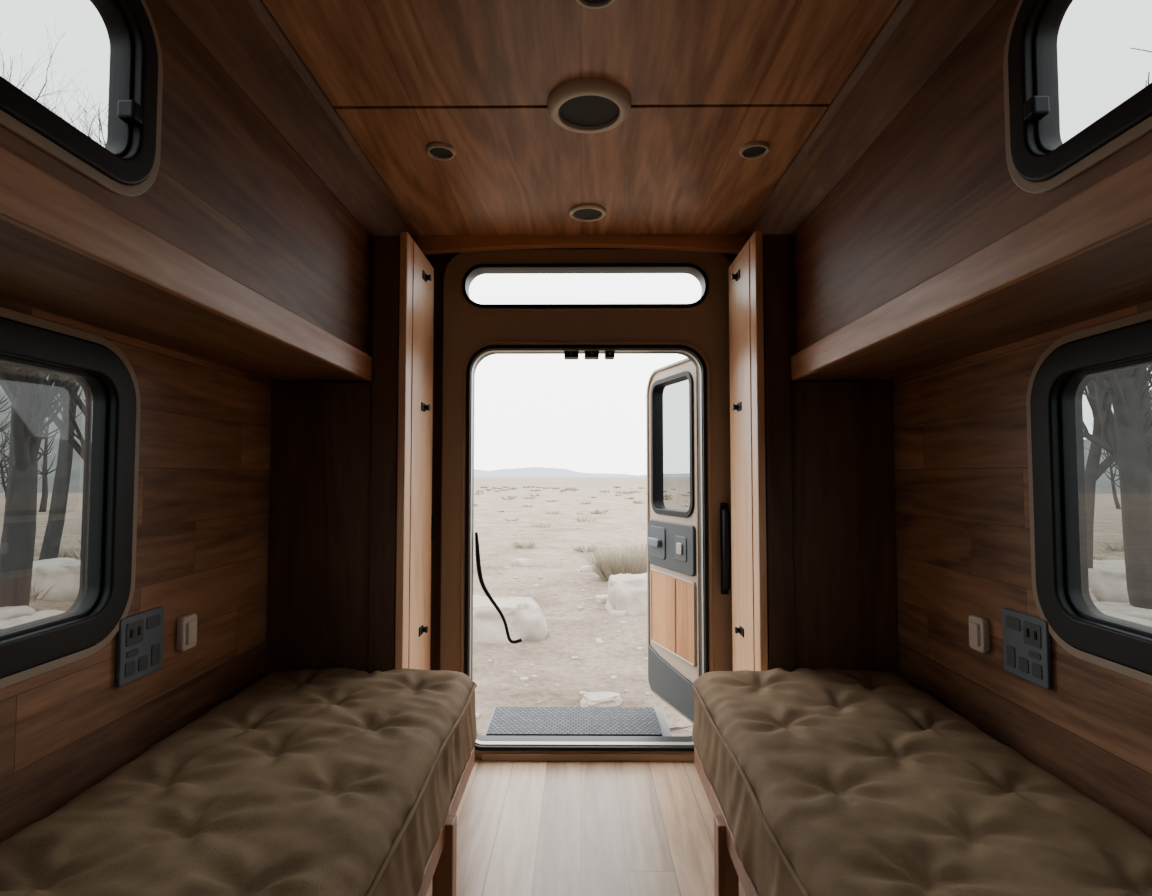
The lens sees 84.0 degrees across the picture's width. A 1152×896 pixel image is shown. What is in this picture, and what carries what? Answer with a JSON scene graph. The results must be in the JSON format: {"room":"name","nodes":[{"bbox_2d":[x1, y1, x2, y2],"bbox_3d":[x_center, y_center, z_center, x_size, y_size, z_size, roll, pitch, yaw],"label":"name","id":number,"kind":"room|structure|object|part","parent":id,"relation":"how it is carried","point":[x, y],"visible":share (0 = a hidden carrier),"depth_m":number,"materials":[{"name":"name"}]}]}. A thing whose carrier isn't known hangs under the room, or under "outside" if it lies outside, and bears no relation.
{"room":"vehicle interior","nodes":[
{"label":"vehicle interior","id":0,"kind":"room"},
{"bbox_2d":[0,297,273,842],"bbox_3d":[-1.089,0.402,0.772,0.050,1.545,3.760,0,-3,0],"label":"wall","id":1,"kind":"structure","parent":0,"point":[202,541],"depth_m":1.68,"materials":[{"name":"brown wood"}]},
{"bbox_2d":[0,306,139,688],"bbox_3d":[-1.070,0.087,1.073,0.044,0.702,0.927,0,-3,0],"label":"window","id":2,"kind":"structure","parent":1,"relation":"in","point":[23,652],"depth_m":1.41,"materials":[{"name":"black plastic"}]},
{"bbox_2d":[0,360,101,634],"bbox_3d":[-1.078,0.087,1.073,0.001,0.526,0.751,0,-3,0],"label":"window","id":3,"kind":"structure","parent":2,"relation":"attached to","point":[50,420],"depth_m":1.30,"materials":[{"name":"clear glass"}]},
{"bbox_2d":[0,354,108,640],"bbox_3d":[-1.092,0.087,1.073,0.049,0.550,0.775,0,-3,0],"label":"seal","id":4,"kind":"object","parent":2,"relation":"attached to","point":[105,398],"visible":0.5,"depth_m":1.44,"materials":[{"name":"black rubber"}]},
{"bbox_2d":[115,606,163,686],"bbox_3d":[-1.050,0.475,1.546,0.016,0.155,0.155,0,-3,0],"label":"power outlet","id":5,"kind":"object","parent":1,"relation":"attached to","point":[139,637],"visible":1,"depth_m":1.53,"materials":[{"name":"plastic"}]},
{"bbox_2d":[125,660,135,676],"bbox_3d":[-1.046,0.517,1.501,0.004,0.033,0.033,0,-2,0],"label":"socket","id":6,"kind":"object","parent":5,"relation":"attached to","point":[130,665],"depth_m":1.50,"materials":[{"name":"plastic"}]},
{"bbox_2d":[126,648,138,657],"bbox_3d":[-1.046,0.484,1.509,0.004,0.015,0.040,0,-2,0],"label":"socket","id":7,"kind":"object","parent":5,"relation":"attached to","point":[130,652],"depth_m":1.51,"materials":[{"name":"plastic"}]},
{"bbox_2d":[126,619,143,646],"bbox_3d":[-1.046,0.438,1.517,0.004,0.053,0.058,0,-2,0],"label":"socket","id":8,"kind":"object","parent":5,"relation":"attached to","point":[134,627],"depth_m":1.52,"materials":[{"name":"plastic"}]},
{"bbox_2d":[138,655,147,670],"bbox_3d":[-1.046,0.519,1.546,0.004,0.033,0.033,0,-2,0],"label":"socket","id":9,"kind":"object","parent":5,"relation":"attached to","point":[142,659],"depth_m":1.54,"materials":[{"name":"plastic"}]},
{"bbox_2d":[146,614,160,629],"bbox_3d":[-1.046,0.429,1.583,0.004,0.030,0.051,0,-2,0],"label":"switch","id":10,"kind":"object","parent":5,"relation":"attached to","point":[153,621],"depth_m":1.58,"materials":[{"name":"plastic"}]},
{"bbox_2d":[151,643,159,665],"bbox_3d":[-1.045,0.513,1.590,0.004,0.050,0.030,0,-2,0],"label":"socket","id":11,"kind":"object","parent":5,"relation":"attached to","point":[155,647],"depth_m":1.59,"materials":[{"name":"plastic"}]},
{"bbox_2d":[0,146,371,381],"bbox_3d":[-0.913,-0.335,0.803,0.402,0.090,3.760,0,-3,0],"label":"wall shelf","id":12,"kind":"object","parent":1,"relation":"attached to","point":[64,252],"visible":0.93,"depth_m":1.17,"materials":[{"name":"brown wood"}]},
{"bbox_2d":[176,614,196,651],"bbox_3d":[-1.043,0.495,1.721,0.027,0.090,0.065,0,-3,0],"label":"light switch","id":13,"kind":"object","parent":1,"relation":"attached to","point":[186,632],"visible":1,"depth_m":1.70,"materials":[{"name":"beige plastic"}]},
{"bbox_2d":[0,0,369,354],"bbox_3d":[-0.754,-0.588,0.812,0.040,0.435,3.760,0,-3,0],"label":"wall","id":14,"kind":"structure","parent":0,"point":[228,190],"depth_m":1.38,"materials":[{"name":"brown wood"}]},
{"bbox_2d":[0,0,162,196],"bbox_3d":[-0.740,-0.600,0.750,0.036,0.373,0.743,0,-3,0],"label":"window","id":15,"kind":"structure","parent":14,"relation":"in","point":[137,164],"depth_m":1.02,"materials":[{"name":"black plastic"}]},
{"bbox_2d":[0,0,125,152],"bbox_3d":[-0.748,-0.600,0.750,0.001,0.255,0.625,0,-3,0],"label":"window","id":16,"kind":"structure","parent":15,"relation":"attached to","point":[69,56],"depth_m":0.95,"materials":[{"name":"glass"}]},
{"bbox_2d":[106,0,133,156],"bbox_3d":[-0.757,-0.600,0.750,0.038,0.269,0.639,0,-3,0],"label":"seal","id":17,"kind":"object","parent":15,"relation":"attached to","point":[129,65],"visible":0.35,"depth_m":1.06,"materials":[{"name":"black rubber"}]},
{"bbox_2d":[117,100,142,123],"bbox_3d":[-0.730,-0.550,1.048,0.028,0.030,0.025,0,-3,0],"label":"latch","id":18,"kind":"object","parent":15,"relation":"attached to","point":[128,111],"visible":1,"depth_m":1.04,"materials":[{"name":"black plastic"}]},
{"bbox_2d":[162,0,419,243],"bbox_3d":[-0.721,-0.895,0.826,0.105,0.180,3.760,0,-3,0],"label":"ceiling trim","id":19,"kind":"structure","parent":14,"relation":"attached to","point":[231,32],"depth_m":1.53,"materials":[{"name":"brown wood"}]},
{"bbox_2d":[424,248,737,670],"bbox_3d":[0.021,0.192,2.684,2.140,2.130,0.060,0,-3,0],"label":"wall","id":20,"kind":"structure","parent":0,"point":[439,262],"depth_m":2.67,"materials":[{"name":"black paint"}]},
{"bbox_2d":[475,532,521,643],"bbox_3d":[-0.342,0.610,2.789,0.226,0.498,0.050,1,-3,-30],"label":"cable","id":21,"kind":"object","parent":20,"relation":"attached to","point":[477,550],"visible":1,"depth_m":2.77,"materials":[{"name":"black rubber"}]},
{"bbox_2d":[417,234,745,254],"bbox_3d":[0.021,-0.840,2.646,1.350,0.069,0.043,0,-3,0],"label":"trim","id":22,"kind":"structure","parent":20,"relation":"attached to","point":[713,243],"depth_m":2.63,"materials":[{"name":"brown wood"}]},
{"bbox_2d":[459,261,710,310],"bbox_3d":[0.038,-0.674,2.660,1.047,0.206,0.008,0,-3,0],"label":"trim","id":23,"kind":"structure","parent":20,"relation":"attached to","point":[526,262],"depth_m":2.66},
{"bbox_2d":[462,263,708,307],"bbox_3d":[0.038,-0.672,2.697,1.027,0.186,0.090,0,-3,0],"label":"transom seal","id":24,"kind":"object","parent":20,"relation":"attached to","point":[696,271],"visible":0.88,"depth_m":2.66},
{"bbox_2d":[440,249,731,757],"bbox_3d":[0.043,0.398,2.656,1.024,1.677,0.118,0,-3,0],"label":"door frame","id":25,"kind":"structure","parent":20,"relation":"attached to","point":[696,354],"depth_m":2.62,"materials":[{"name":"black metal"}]},
{"bbox_3d":[0.043,0.396,2.610,1.024,1.677,0.014,0,-3,0],"label":"frame lip","id":26,"kind":"part","parent":25,"relation":"part of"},
{"bbox_2d":[469,349,704,745],"bbox_3d":[0.043,0.397,2.630,0.956,1.609,0.030,0,-3,0],"label":"metal edge","id":27,"kind":"object","parent":20,"relation":"attached to","point":[478,742],"visible":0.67,"depth_m":2.62,"materials":[{"name":"metal"}]},
{"bbox_2d":[564,351,578,359],"bbox_3d":[-0.019,-0.393,2.690,0.060,0.034,0.060,0,-3,0],"label":"latch bracket","id":28,"kind":"object","parent":27,"relation":"attached to","point":[567,356],"visible":0.96,"depth_m":2.66,"materials":[{"name":"black metal"}]},
{"bbox_2d":[585,351,598,359],"bbox_3d":[0.066,-0.393,2.689,0.060,0.034,0.060,0,-3,0],"label":"latch bracket","id":29,"kind":"object","parent":27,"relation":"attached to","point":[588,356],"visible":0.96,"depth_m":2.66,"materials":[{"name":"black metal"}]},
{"bbox_2d":[605,351,614,359],"bbox_3d":[0.141,-0.393,2.689,0.040,0.034,0.060,0,-3,0],"label":"latch bracket","id":30,"kind":"object","parent":27,"relation":"attached to","point":[607,356],"visible":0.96,"depth_m":2.66,"materials":[{"name":"black metal"}]},
{"bbox_2d":[481,753,693,761],"bbox_3d":[0.046,1.238,2.569,0.850,0.030,0.026,0,-3,0],"label":"trim","id":31,"kind":"structure","parent":20,"relation":"attached to","point":[651,757],"depth_m":2.56,"materials":[{"name":"brown wood"}]},
{"bbox_2d":[648,360,697,721],"bbox_3d":[0.464,0.401,2.989,0.066,1.590,0.530,1,-3,-18],"label":"door","id":32,"kind":"structure","parent":20,"relation":"in","point":[670,677],"depth_m":2.94,"materials":[{"name":"beige paint"}]},
{"bbox_2d":[650,526,665,559],"bbox_3d":[0.395,0.455,3.090,0.010,0.150,0.170,1,-3,-18],"label":"handle recess","id":33,"kind":"object","parent":32,"relation":"attached to","point":[655,532],"depth_m":3.06,"materials":[{"name":"grey metal"}]},
{"bbox_2d":[647,537,661,546],"bbox_3d":[0.378,0.455,3.090,0.025,0.040,0.120,1,-3,-18],"label":"lever","id":34,"kind":"object","parent":33,"relation":"attached to","point":[655,542],"depth_m":3.07,"materials":[{"name":"grey metal"}]},
{"bbox_3d":[0.442,1.076,2.951,0.016,0.213,0.503,1,-3,-18],"label":"kick panel","id":35,"kind":"part","parent":32,"relation":"part of","materials":[{"name":"grey plastic"}]},
{"bbox_2d":[652,571,692,663],"bbox_3d":[0.446,0.767,2.959,0.013,0.345,0.435,1,-3,-18],"label":"insert","id":36,"kind":"object","parent":32,"relation":"attached to","point":[662,585],"visible":0.95,"depth_m":2.95,"materials":[{"name":"brown wood"}]},
{"bbox_3d":[0.441,0.455,2.979,0.018,0.220,0.470,1,-3,-18],"label":"handle","id":37,"kind":"part","parent":32,"relation":"part of","materials":[{"name":"grey plastic"}]},
{"bbox_2d":[646,358,699,722],"bbox_3d":[0.443,0.401,2.982,0.012,1.590,0.530,1,-3,-18],"label":"seal","id":38,"kind":"object","parent":32,"relation":"attached to","point":[686,359],"visible":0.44,"depth_m":2.77,"materials":[{"name":"black rubber"}]},
{"bbox_2d":[650,568,696,666],"bbox_3d":[0.444,0.767,2.958,0.015,0.361,0.451,1,-3,-18],"label":"frame","id":39,"kind":"object","parent":32,"relation":"attached to","point":[693,583],"visible":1,"depth_m":2.77,"materials":[{"name":"beige paint"}]},
{"bbox_2d":[674,579,675,652],"bbox_3d":[0.453,0.765,2.918,0.005,0.335,0.012,1,-3,-18],"label":"divider","id":40,"kind":"object","parent":39,"relation":"attached to","point":[674,579],"visible":1,"depth_m":2.92,"materials":[{"name":"brown wood"}]},
{"bbox_2d":[658,378,689,510],"bbox_3d":[0.467,-0.011,3.005,0.001,0.611,0.391,1,-3,-18],"label":"glass pane","id":41,"kind":"object","parent":32,"relation":"attached to","point":[673,398],"visible":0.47,"depth_m":3.02,"materials":[{"name":"clear glass"}]},
{"bbox_2d":[675,535,686,561],"bbox_3d":[0.465,0.450,2.861,0.016,0.110,0.110,1,-3,-18],"label":"lock recess","id":42,"kind":"object","parent":32,"relation":"attached to","point":[678,539],"depth_m":2.85,"materials":[{"name":"plastic"}]},
{"bbox_3d":[0.462,0.450,2.860,0.010,0.050,0.050,1,-3,-18],"label":"lock button","id":43,"kind":"part","parent":42,"relation":"part of","materials":[{"name":"beige plastic"}]},
{"bbox_2d":[720,503,730,593],"bbox_3d":[0.603,0.408,2.579,0.032,0.370,0.064,0,-3,0],"label":"handle","id":44,"kind":"object","parent":20,"relation":"attached to","point":[725,543],"visible":1,"depth_m":2.56,"materials":[{"name":"black plastic"}]},
{"bbox_2d":[263,0,898,105],"bbox_3d":[0.002,-0.992,0.329,1.370,0.030,2.770,0,-3,0],"label":"board","id":45,"kind":"object","parent":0,"point":[359,52],"visible":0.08,"depth_m":1.48,"materials":[{"name":"brown wood"}]},
{"bbox_2d":[547,78,630,132],"bbox_3d":[0.035,-0.902,1.706,0.224,0.028,0.224,0,-3,0],"label":"ceiling light","id":46,"kind":"object","parent":45,"relation":"attached to","point":[586,105],"visible":1,"depth_m":1.68,"materials":[{"name":"beige plastic"}]},
{"bbox_2d":[576,0,614,8],"bbox_3d":[0.040,-0.928,1.296,0.100,0.012,0.100,0,-3,0],"label":"ceiling spotlight","id":47,"kind":"object","parent":45,"relation":"attached to","point":[591,4],"visible":1,"depth_m":1.33,"materials":[{"name":"beige plastic"}]},
{"bbox_2d":[334,104,828,234],"bbox_3d":[0.017,-0.908,2.243,1.370,0.030,1.038,0,-3,0],"label":"board","id":48,"kind":"object","parent":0,"point":[665,169],"visible":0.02,"depth_m":2.04,"materials":[{"name":"brown wood"}]},
{"bbox_2d":[426,142,455,159],"bbox_3d":[-0.410,-0.900,1.944,0.090,0.012,0.090,0,-3,0],"label":"ceiling spotlight","id":49,"kind":"object","parent":48,"relation":"attached to","point":[436,150],"visible":1,"depth_m":1.94,"materials":[{"name":"beige plastic"}]},
{"bbox_2d":[569,204,605,221],"bbox_3d":[0.043,-0.880,2.400,0.140,0.012,0.140,0,-3,0],"label":"ceiling spotlight","id":50,"kind":"object","parent":48,"relation":"attached to","point":[582,212],"visible":1,"depth_m":2.39,"materials":[{"name":"beige plastic"}]},
{"bbox_2d":[739,141,769,158],"bbox_3d":[0.540,-0.900,1.937,0.090,0.012,0.090,0,-3,0],"label":"ceiling spotlight","id":51,"kind":"object","parent":48,"relation":"attached to","point":[754,149],"visible":1,"depth_m":1.93,"materials":[{"name":"beige plastic"}]},
{"bbox_2d":[426,758,745,895],"bbox_3d":[0.006,1.200,0.768,2.260,0.050,3.840,0,-3,0],"label":"floor","id":52,"kind":"structure","parent":0,"point":[525,828],"depth_m":2.06,"materials":[{"name":"brown wood"}]},
{"bbox_2d":[0,668,476,895],"bbox_3d":[-0.692,0.909,0.671,0.738,0.522,2.935,0,-3,0],"label":"seat","id":53,"kind":"object","parent":52,"relation":"on","point":[331,781],"visible":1,"depth_m":1.29,"materials":[{"name":"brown fabric"}]},
{"bbox_3d":[-0.342,1.091,1.664,0.052,0.245,0.055,0,-2,0],"label":"leg","id":54,"kind":"part","parent":53,"relation":"part of","materials":[{"name":"brown wood"}]},
{"bbox_3d":[-0.356,0.945,0.657,0.026,0.060,2.890,0,-2,0],"label":"rail","id":55,"kind":"part","parent":53,"relation":"part of","materials":[{"name":"brown wood"}]},
{"bbox_2d":[266,232,433,675],"bbox_3d":[-0.803,0.252,2.399,0.494,1.985,0.454,0,-3,0],"label":"storage cabinet","id":56,"kind":"object","parent":52,"relation":"on","point":[351,519],"visible":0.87,"depth_m":2.19,"materials":[{"name":"brown wood"}]},
{"bbox_3d":[-0.578,-0.655,2.428,0.007,0.032,0.035,0,-2,0],"label":"hinge plate","id":57,"kind":"part","parent":56,"relation":"part of","materials":[{"name":"black metal"}]},
{"bbox_3d":[-0.569,0.680,2.397,0.025,0.034,0.034,0,-2,0],"label":"hinge knob","id":58,"kind":"part","parent":56,"relation":"part of","materials":[{"name":"black metal"}]},
{"bbox_3d":[-0.569,-0.154,2.434,0.025,0.034,0.034,0,-2,0],"label":"hinge knob","id":59,"kind":"part","parent":56,"relation":"part of","materials":[{"name":"black metal"}]},
{"bbox_3d":[-0.569,-0.653,2.455,0.025,0.034,0.034,0,-2,0],"label":"hinge knob","id":60,"kind":"part","parent":56,"relation":"part of","materials":[{"name":"black metal"}]},
{"bbox_2d":[728,231,898,674],"bbox_3d":[0.841,0.252,2.386,0.494,1.985,0.454,0,-3,0],"label":"storage cabinet","id":61,"kind":"object","parent":52,"relation":"on","point":[814,567],"visible":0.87,"depth_m":2.18,"materials":[{"name":"brown wood"}]},
{"bbox_3d":[0.607,-0.654,2.446,0.025,0.034,0.034,0,-2,0],"label":"hinge knob","id":62,"kind":"part","parent":61,"relation":"part of","materials":[{"name":"black metal"}]},
{"bbox_3d":[0.607,-0.154,2.424,0.025,0.034,0.034,0,-2,0],"label":"hinge knob","id":63,"kind":"part","parent":61,"relation":"part of","materials":[{"name":"black metal"}]},
{"bbox_3d":[0.607,0.680,2.388,0.025,0.034,0.034,0,-2,0],"label":"hinge knob","id":64,"kind":"part","parent":61,"relation":"part of","materials":[{"name":"black metal"}]},
{"bbox_3d":[0.615,-0.156,2.397,0.007,0.032,0.035,0,-2,0],"label":"hinge plate","id":65,"kind":"part","parent":61,"relation":"part of","materials":[{"name":"black rubber"}]},
{"bbox_2d":[692,668,1151,895],"bbox_3d":[0.712,0.908,0.661,0.714,0.523,2.932,0,-3,0],"label":"seat","id":66,"kind":"object","parent":52,"relation":"on","point":[818,782],"visible":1,"depth_m":1.30,"materials":[{"name":"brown fabric"}]},
{"bbox_3d":[0.389,1.091,1.659,0.052,0.245,0.055,0,-2,0],"label":"leg","id":67,"kind":"part","parent":66,"relation":"part of","materials":[{"name":"brown wood"}]},
{"bbox_3d":[0.388,0.944,0.651,0.026,0.060,2.890,0,-2,0],"label":"rail","id":68,"kind":"part","parent":66,"relation":"part of","materials":[{"name":"brown wood"}]},
{"bbox_2d":[793,0,1151,353],"bbox_3d":[0.766,-0.588,0.800,0.040,0.435,3.760,0,-3,0],"label":"wall","id":69,"kind":"structure","parent":0,"point":[936,187],"depth_m":1.37,"materials":[{"name":"brown wood"}]},
{"bbox_2d":[743,0,914,239],"bbox_3d":[0.678,-0.946,0.787,0.018,0.022,3.700,0,-3,0],"label":"trim","id":70,"kind":"structure","parent":69,"relation":"attached to","point":[901,8],"depth_m":1.66,"materials":[{"name":"brown wood"}]},
{"bbox_2d":[746,0,998,242],"bbox_3d":[0.734,-0.895,0.814,0.105,0.180,3.760,0,-3,0],"label":"ceiling","id":71,"kind":"structure","parent":69,"relation":"attached to","point":[930,32],"depth_m":1.53,"materials":[{"name":"brown wood"}]},
{"bbox_2d":[1003,0,1151,193],"bbox_3d":[0.752,-0.601,0.739,0.036,0.373,0.743,0,-3,0],"label":"window","id":72,"kind":"structure","parent":69,"relation":"in","point":[1030,162],"depth_m":1.03,"materials":[{"name":"black plastic"}]},
{"bbox_2d":[1024,96,1049,120],"bbox_3d":[0.746,-0.550,1.037,0.028,0.030,0.025,0,-3,0],"label":"latch","id":73,"kind":"object","parent":72,"relation":"attached to","point":[1036,107],"visible":1,"depth_m":1.03,"materials":[{"name":"black plastic"}]},
{"bbox_2d":[1032,0,1056,153],"bbox_3d":[0.769,-0.601,0.738,0.038,0.269,0.639,0,-3,0],"label":"seal","id":74,"kind":"object","parent":72,"relation":"attached to","point":[1042,145],"visible":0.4,"depth_m":1.04,"materials":[{"name":"black rubber"}]},
{"bbox_2d":[1041,0,1151,148],"bbox_3d":[0.760,-0.601,0.738,0.001,0.255,0.625,0,-3,0],"label":"window","id":75,"kind":"structure","parent":72,"relation":"attached to","point":[1096,55],"depth_m":0.94,"materials":[{"name":"glass"}]},
{"bbox_2d":[891,300,1151,837],"bbox_3d":[1.101,0.401,0.755,0.050,1.545,3.760,0,-3,0],"label":"wall","id":76,"kind":"structure","parent":0,"point":[962,511],"depth_m":1.67,"materials":[{"name":"brown wood"}]},
{"bbox_2d":[791,152,1151,380],"bbox_3d":[0.925,-0.336,0.788,0.402,0.090,3.760,0,-3,0],"label":"wall shelf","id":77,"kind":"object","parent":76,"relation":"attached to","point":[1088,256],"visible":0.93,"depth_m":1.19,"materials":[{"name":"brown wood"}]},
{"bbox_2d":[969,615,989,652],"bbox_3d":[1.070,0.495,1.704,0.027,0.090,0.065,0,-3,0],"label":"light switch","id":78,"kind":"object","parent":76,"relation":"attached to","point":[979,627],"visible":1,"depth_m":1.69,"materials":[{"name":"beige plastic"}]},
{"bbox_2d":[1002,608,1052,688],"bbox_3d":[1.074,0.475,1.530,0.016,0.155,0.155,0,-3,0],"label":"power outlet","id":79,"kind":"object","parent":76,"relation":"attached to","point":[1027,644],"visible":1,"depth_m":1.51,"materials":[{"name":"plastic"}]},
{"bbox_2d":[1006,645,1015,667],"bbox_3d":[1.071,0.512,1.574,0.004,0.050,0.030,0,-2,0],"label":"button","id":80,"kind":"object","parent":79,"relation":"attached to","point":[1010,649],"depth_m":1.57,"materials":[{"name":"plastic"}]},
{"bbox_2d":[1006,615,1019,630],"bbox_3d":[1.071,0.429,1.567,0.004,0.030,0.051,0,-2,0],"label":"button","id":81,"kind":"object","parent":79,"relation":"attached to","point":[1012,621],"depth_m":1.57,"materials":[{"name":"plastic"}]},
{"bbox_2d":[1018,657,1028,673],"bbox_3d":[1.070,0.519,1.529,0.004,0.033,0.033,0,-2,0],"label":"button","id":82,"kind":"object","parent":79,"relation":"attached to","point":[1023,662],"depth_m":1.53,"materials":[{"name":"plastic"}]},
{"bbox_2d":[1023,621,1041,648],"bbox_3d":[1.070,0.437,1.500,0.004,0.053,0.058,0,-2,0],"label":"socket","id":83,"kind":"object","parent":79,"relation":"attached to","point":[1032,630],"depth_m":1.50,"materials":[{"name":"plastic"}]},
{"bbox_2d":[1028,650,1040,659],"bbox_3d":[1.070,0.483,1.492,0.004,0.015,0.040,0,-2,0],"label":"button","id":84,"kind":"object","parent":79,"relation":"attached to","point":[1032,654],"depth_m":1.49,"materials":[{"name":"plastic"}]},
{"bbox_2d":[1032,662,1042,679],"bbox_3d":[1.070,0.517,1.484,0.004,0.033,0.033,0,-2,0],"label":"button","id":85,"kind":"object","parent":79,"relation":"attached to","point":[1037,667],"depth_m":1.48,"materials":[{"name":"plastic"}]},
{"bbox_2d":[1026,309,1151,685],"bbox_3d":[1.086,0.086,1.056,0.044,0.702,0.927,0,-3,0],"label":"window","id":86,"kind":"structure","parent":76,"relation":"in","point":[1131,650],"depth_m":1.42,"materials":[{"name":"black plastic"}]},
{"bbox_2d":[1058,357,1151,637],"bbox_3d":[1.109,0.086,1.056,0.049,0.550,0.775,0,-3,0],"label":"seal","id":87,"kind":"object","parent":86,"relation":"attached to","point":[1062,395],"visible":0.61,"depth_m":1.42,"materials":[{"name":"black rubber"}]},
{"bbox_2d":[1066,362,1151,631],"bbox_3d":[1.094,0.086,1.056,0.001,0.526,0.751,0,-3,0],"label":"window","id":88,"kind":"structure","parent":86,"relation":"attached to","point":[1109,413],"depth_m":1.31,"materials":[{"name":"clear glass"}]},
{"label":"outside","id":89,"kind":"structure","parent":0,"visible":0},
{"bbox_2d":[473,477,692,735],"bbox_3d":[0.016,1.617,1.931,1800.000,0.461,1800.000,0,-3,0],"label":"ground","id":90,"kind":"structure","parent":89,"point":[618,656],"depth_m":8.40,"materials":[{"name":"beige sand"}]},
{"bbox_2d":[473,595,547,643],"bbox_3d":[-0.775,1.643,6.149,1.021,0.403,0.648,0,-3,0],"label":"boulder","id":91,"kind":"object","parent":90,"relation":"on","point":[525,620],"visible":0.48,"depth_m":5.90,"materials":[{"name":"white stone"}]},
{"bbox_2d":[474,467,646,476],"bbox_3d":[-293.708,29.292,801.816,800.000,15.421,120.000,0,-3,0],"label":"hills","id":92,"kind":"structure","parent":90,"relation":"on","point":[529,471],"depth_m":771.55,"materials":[{"name":"grey"}]},
{"bbox_2d":[474,485,646,554],"bbox_3d":[1.064,3.399,46.851,59.353,0.593,87.307,0,-3,0],"label":"grass","id":93,"kind":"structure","parent":90,"relation":"on","point":[530,545],"depth_m":27.71,"materials":[{"name":"beige plant"}]},
{"bbox_2d":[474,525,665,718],"bbox_3d":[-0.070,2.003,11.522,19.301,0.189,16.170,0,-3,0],"label":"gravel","id":94,"kind":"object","parent":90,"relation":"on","point":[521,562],"visible":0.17,"depth_m":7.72,"materials":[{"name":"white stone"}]},
{"bbox_2d":[484,707,671,735],"bbox_3d":[0.008,1.450,2.912,0.830,0.396,0.455,0,-3,0],"label":"step","id":95,"kind":"structure","parent":90,"relation":"on","point":[504,721],"depth_m":2.93,"materials":[{"name":"grey paint"}]},
{"bbox_2d":[580,692,622,706],"bbox_3d":[0.161,1.682,4.281,0.287,0.067,0.176,1,-3,-20],"label":"flat stone","id":96,"kind":"object","parent":90,"relation":"on","point":[589,699],"visible":0.88,"depth_m":4.23,"materials":[{"name":"white stone"}]},
{"bbox_2d":[577,543,646,580],"bbox_3d":[0.676,1.662,9.340,1.406,0.550,1.361,0,-3,0],"label":"dry bush","id":97,"kind":"object","parent":90,"relation":"on","point":[631,563],"visible":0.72,"depth_m":9.12,"materials":[{"name":"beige plant"}]},
{"bbox_2d":[605,573,646,614],"bbox_3d":[0.732,1.693,7.407,0.780,0.483,0.670,0,-3,0],"label":"boulder","id":98,"kind":"object","parent":90,"relation":"on","point":[628,592],"visible":0.44,"depth_m":7.15,"materials":[{"name":"beige stone"}]},
{"bbox_2d":[669,725,692,730],"bbox_3d":[0.167,1.683,3.875,1.092,0.038,0.376,0,-3,0],"label":"twigs","id":99,"kind":"object","parent":90,"relation":"on","point":[672,728],"visible":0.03,"depth_m":3.82,"materials":[{"name":"grey plant"}]}
]}

